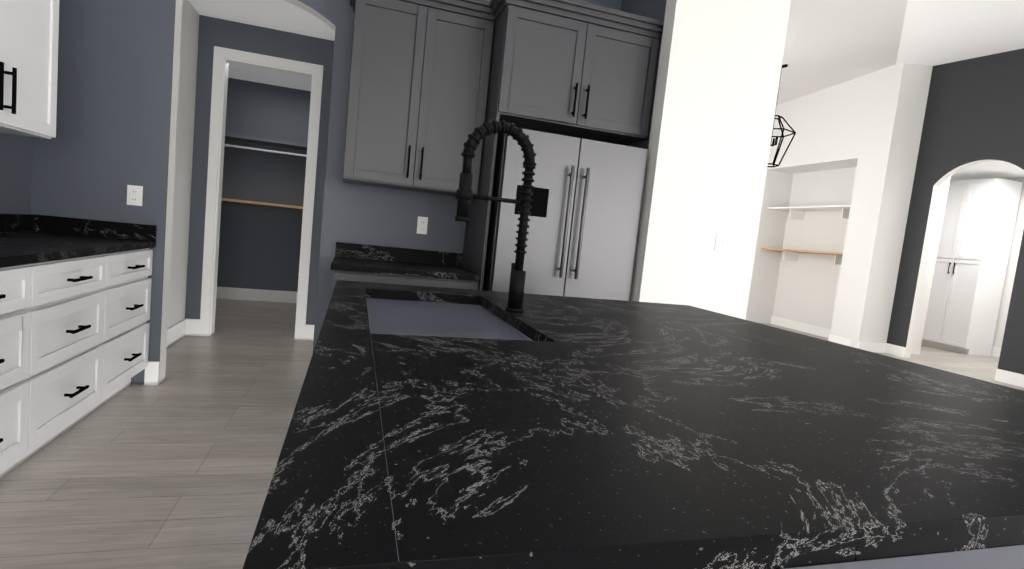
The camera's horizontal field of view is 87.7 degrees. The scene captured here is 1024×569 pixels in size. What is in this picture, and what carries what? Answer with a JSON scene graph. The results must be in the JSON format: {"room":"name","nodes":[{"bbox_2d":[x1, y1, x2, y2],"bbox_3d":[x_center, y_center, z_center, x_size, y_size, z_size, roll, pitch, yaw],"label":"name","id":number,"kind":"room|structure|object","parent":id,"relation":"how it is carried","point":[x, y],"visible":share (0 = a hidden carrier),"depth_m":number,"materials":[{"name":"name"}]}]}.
{"room":"kitchen","nodes":[
{"label":"kitchen","id":0,"kind":"room"},
{"bbox_2d":[0,133,32,213],"bbox_3d":[-1.676,-0.525,-0.838,0.120,3.180,8.390,4,5,-17],"label":"wall","id":1,"kind":"structure","parent":0,"point":[15,171],"depth_m":2.95,"materials":[{"name":"grey paint"}]},
{"bbox_2d":[0,0,58,138],"bbox_3d":[-2.227,-1.246,2.112,0.398,1.150,0.915,4,5,-17],"label":"upper cabinet","id":2,"kind":"object","parent":1,"relation":"attached to","point":[29,32],"visible":1,"depth_m":2.31,"materials":[{"name":"white wood"}]},
{"bbox_2d":[168,0,203,327],"bbox_3d":[-2.626,-0.862,3.951,0.150,2.800,1.350,4,5,-17],"label":"wall","id":3,"kind":"structure","parent":0,"point":[191,68],"depth_m":4.45,"materials":[{"name":"white paint"}]},
{"bbox_2d":[148,319,189,364],"bbox_3d":[-2.705,0.455,4.091,0.030,0.150,1.360,4,5,-17],"label":"baseboard","id":4,"kind":"structure","parent":3,"relation":"attached to","point":[176,332],"depth_m":4.51,"materials":[{"name":"white wood"}]},
{"bbox_2d":[192,16,331,324],"bbox_3d":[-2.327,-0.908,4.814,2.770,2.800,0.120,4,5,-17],"label":"wall","id":5,"kind":"structure","parent":0,"point":[259,246],"depth_m":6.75,"materials":[{"name":"grey paint"}]},
{"bbox_2d":[199,46,322,339],"bbox_3d":[-2.263,-0.760,4.841,0.880,2.515,0.138,4,5,-17],"label":"door frame","id":6,"kind":"structure","parent":5,"relation":"attached to","point":[223,58],"depth_m":4.74,"materials":[{"name":"white wood"}]},
{"bbox_2d":[221,133,306,208],"bbox_3d":[-2.859,-1.369,6.698,2.510,0.790,0.375,4,5,-17],"label":"shelf","id":7,"kind":"object","parent":5,"relation":"attached to","point":[248,139],"visible":0.25,"depth_m":6.51,"materials":[{"name":"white wood"}]},
{"bbox_2d":[189,0,334,90],"bbox_3d":[-2.307,-2.346,5.114,2.770,0.100,3.730,4,5,-17],"label":"ceiling","id":8,"kind":"structure","parent":0,"point":[282,15],"depth_m":4.47,"materials":[{"name":"white paint"}]},
{"bbox_2d":[312,41,333,324],"bbox_3d":[-1.408,-0.769,4.318,0.120,2.800,1.350,4,5,-17],"label":"wall","id":9,"kind":"structure","parent":0,"point":[329,77],"depth_m":4.93,"materials":[{"name":"white paint"}]},
{"bbox_2d":[31,0,621,383],"bbox_3d":[-0.998,-0.859,3.656,3.710,3.180,0.120,4,5,-17],"label":"wall","id":10,"kind":"structure","parent":0,"point":[117,90],"depth_m":3.23,"materials":[{"name":"grey paint"}]},
{"bbox_2d":[127,185,142,205],"bbox_3d":[-2.297,-0.542,3.248,0.080,0.120,0.008,4,5,-17],"label":"electrical outlet","id":11,"kind":"object","parent":10,"relation":"attached to","point":[134,195],"visible":1,"depth_m":3.25,"materials":[{"name":"white plastic"}]},
{"bbox_2d":[342,0,489,195],"bbox_3d":[-0.634,-1.221,3.442,0.904,1.190,0.400,4,5,-17],"label":"upper cabinet","id":12,"kind":"object","parent":10,"relation":"attached to","point":[433,84],"depth_m":3.29,"materials":[{"name":"grey wood"}]},
{"bbox_2d":[417,216,427,233],"bbox_3d":[-0.630,-0.415,3.749,0.070,0.120,0.008,4,5,-17],"label":"electrical outlet","id":13,"kind":"object","parent":10,"relation":"attached to","point":[422,222],"visible":1,"depth_m":3.75,"materials":[{"name":"white plastic"}]},
{"bbox_2d":[0,298,1023,568],"bbox_3d":[2.824,1.147,3.932,13.400,0.060,15.000,4,5,-17],"label":"floor","id":14,"kind":"structure","parent":0,"point":[176,468],"depth_m":2.41,"materials":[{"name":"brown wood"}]},
{"bbox_2d":[0,214,156,478],"bbox_3d":[-2.268,0.224,2.331,0.660,1.010,1.940,4,5,-17],"label":"base cabinet","id":15,"kind":"object","parent":14,"relation":"on","point":[75,298],"visible":1,"depth_m":2.45,"materials":[{"name":"white wood"}]},
{"bbox_2d":[216,287,296,302],"bbox_3d":[-3.070,0.155,7.013,2.530,0.150,0.016,4,5,-17],"label":"baseboard","id":16,"kind":"structure","parent":14,"relation":"on","point":[222,292],"depth_m":6.93,"materials":[{"name":"white wood"}]},
{"bbox_2d":[330,242,479,289],"bbox_3d":[-0.733,0.281,3.461,0.870,1.010,0.652,4,5,-17],"label":"countertop","id":17,"kind":"structure","parent":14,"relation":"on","point":[380,264],"depth_m":3.28,"materials":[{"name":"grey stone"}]},
{"bbox_2d":[462,0,663,289],"bbox_3d":[0.227,-0.437,3.635,1.070,2.600,0.690,4,5,-17],"label":"tall cabinet","id":18,"kind":"object","parent":14,"relation":"on","point":[573,68],"depth_m":3.28,"materials":[{"name":"grey wood"}]},
{"bbox_2d":[483,128,647,300],"bbox_3d":[0.228,-0.031,3.609,0.915,1.800,0.801,4,5,-17],"label":"fridge","id":19,"kind":"object","parent":14,"relation":"on","point":[584,216],"visible":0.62,"depth_m":3.24,"materials":[{"name":"silver metal"}]},
{"bbox_2d":[243,280,1023,568],"bbox_3d":[0.296,0.606,1.585,1.734,0.913,1.947,4,5,-17],"label":"kitchen island","id":20,"kind":"object","parent":14,"relation":"on","point":[439,428],"visible":1,"depth_m":0.70,"materials":[{"name":"black stone"}]},
{"bbox_2d":[455,119,536,312],"bbox_3d":[-0.064,-0.230,1.794,0.268,0.628,0.109,4,5,-17],"label":"faucet","id":21,"kind":"object","parent":20,"relation":"on","point":[465,195],"visible":1,"depth_m":1.76,"materials":[{"name":"black metal"}]},
{"bbox_2d":[921,178,1022,355],"bbox_3d":[7.774,-0.304,9.144,0.660,2.900,0.820,4,5,-17],"label":"tall cabinet","id":22,"kind":"object","parent":14,"relation":"on","point":[975,240],"visible":0.88,"depth_m":8.86,"materials":[{"name":"white wood"}]},
{"bbox_2d":[621,0,666,300],"bbox_3d":[0.847,-0.829,3.763,0.120,3.480,0.710,4,5,-17],"label":"wall","id":23,"kind":"structure","parent":0,"point":[654,9],"depth_m":3.53,"materials":[{"name":"grey paint"}]},
{"bbox_2d":[630,0,777,316],"bbox_3d":[1.213,-0.822,3.435,0.690,3.600,0.120,4,5,-17],"label":"wall","id":24,"kind":"structure","parent":0,"point":[717,84],"depth_m":3.37,"materials":[{"name":"white paint"}]},
{"bbox_2d":[714,232,729,251],"bbox_3d":[1.373,-0.275,3.476,0.100,0.120,0.016,4,5,-17],"label":"light switch","id":25,"kind":"object","parent":24,"relation":"attached to","point":[722,242],"visible":1,"depth_m":3.48,"materials":[{"name":"white plastic"}]},
{"bbox_2d":[734,0,790,319],"bbox_3d":[0.662,-1.543,6.890,0.120,4.300,7.180,4,5,-17],"label":"wall","id":26,"kind":"structure","parent":0,"point":[780,25],"depth_m":3.50,"materials":[{"name":"white paint"}]},
{"bbox_2d":[745,63,949,353],"bbox_3d":[5.408,-1.342,9.840,1.270,4.350,4.000,4,5,-17],"label":"wall","id":27,"kind":"structure","parent":0,"point":[855,144],"depth_m":8.31,"materials":[{"name":"white paint"}]},
{"bbox_2d":[771,316,830,337],"bbox_3d":[5.325,0.799,9.495,0.016,0.150,1.900,4,5,-17],"label":"baseboard","id":28,"kind":"structure","parent":27,"relation":"attached to","point":[807,328],"depth_m":9.69,"materials":[{"name":"white wood"}]},
{"bbox_2d":[761,205,849,264],"bbox_3d":[5.265,-0.860,9.279,0.485,0.945,1.890,4,5,-17],"label":"niche shelf","id":29,"kind":"object","parent":27,"relation":"attached to","point":[798,212],"visible":0.65,"depth_m":9.40,"materials":[{"name":"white wood"}]},
{"bbox_2d":[828,334,850,345],"bbox_3d":[5.050,0.885,8.230,0.016,0.150,0.380,4,5,-17],"label":"baseboard","id":30,"kind":"structure","parent":27,"relation":"attached to","point":[832,338],"depth_m":8.22,"materials":[{"name":"white wood"}]},
{"bbox_2d":[857,341,886,352],"bbox_3d":[5.408,0.942,8.008,0.550,0.150,0.016,4,5,-17],"label":"baseboard","id":31,"kind":"structure","parent":27,"relation":"attached to","point":[877,347],"depth_m":8.00,"materials":[{"name":"white wood"}]},
{"bbox_2d":[777,0,1023,104],"bbox_3d":[4.109,-2.423,3.889,6.190,1.394,14.620,4,5,-17],"label":"ceiling","id":32,"kind":"structure","parent":0,"point":[829,43],"depth_m":6.02,"materials":[{"name":"white paint"}]},
{"bbox_2d":[767,64,795,167],"bbox_3d":[3.426,-2.205,6.956,0.531,1.305,0.544,4,5,-17],"label":"pendant light","id":33,"kind":"object","parent":32,"relation":"hanging from","point":[782,136],"visible":0.4,"depth_m":6.91,"materials":[{"name":"black metal"}]},
{"bbox_2d":[886,48,1023,374],"bbox_3d":[7.402,-0.515,2.918,0.120,4.350,10.500,4,5,-17],"label":"wall","id":34,"kind":"structure","parent":0,"point":[974,112],"depth_m":7.31,"materials":[{"name":"grey paint"}]},
{"bbox_2d":[885,343,905,356],"bbox_3d":[5.707,0.979,7.935,0.016,0.150,0.270,4,5,-17],"label":"baseboard","id":35,"kind":"structure","parent":34,"relation":"attached to","point":[891,349],"depth_m":7.93,"materials":[{"name":"white wood"}]},
{"bbox_2d":[995,369,1023,387],"bbox_3d":[7.326,1.645,2.385,0.016,0.150,9.030,4,5,-17],"label":"baseboard","id":36,"kind":"structure","parent":34,"relation":"attached to","point":[1004,376],"depth_m":6.54,"materials":[{"name":"white"}]},
{"bbox_2d":[950,161,1023,180],"bbox_3d":[7.458,-1.817,7.759,2.580,0.080,4.200,4,5,-17],"label":"ceiling","id":37,"kind":"structure","parent":0,"point":[994,169],"depth_m":8.61,"materials":[{"name":"white paint"}]},
{"bbox_2d":[992,177,1023,348],"bbox_3d":[8.485,-0.201,8.253,0.100,3.000,4.200,4,5,-17],"label":"wall","id":38,"kind":"structure","parent":0,"point":[1008,281],"depth_m":8.83,"materials":[{"name":"white paint"}]},
{"bbox_2d":[991,347,1000,356],"bbox_3d":[8.432,1.268,7.853,0.016,0.150,4.870,4,5,-17],"label":"baseboard","id":39,"kind":"structure","parent":38,"relation":"attached to","point":[995,352],"depth_m":8.94,"materials":[{"name":"white wood"}]}
]}

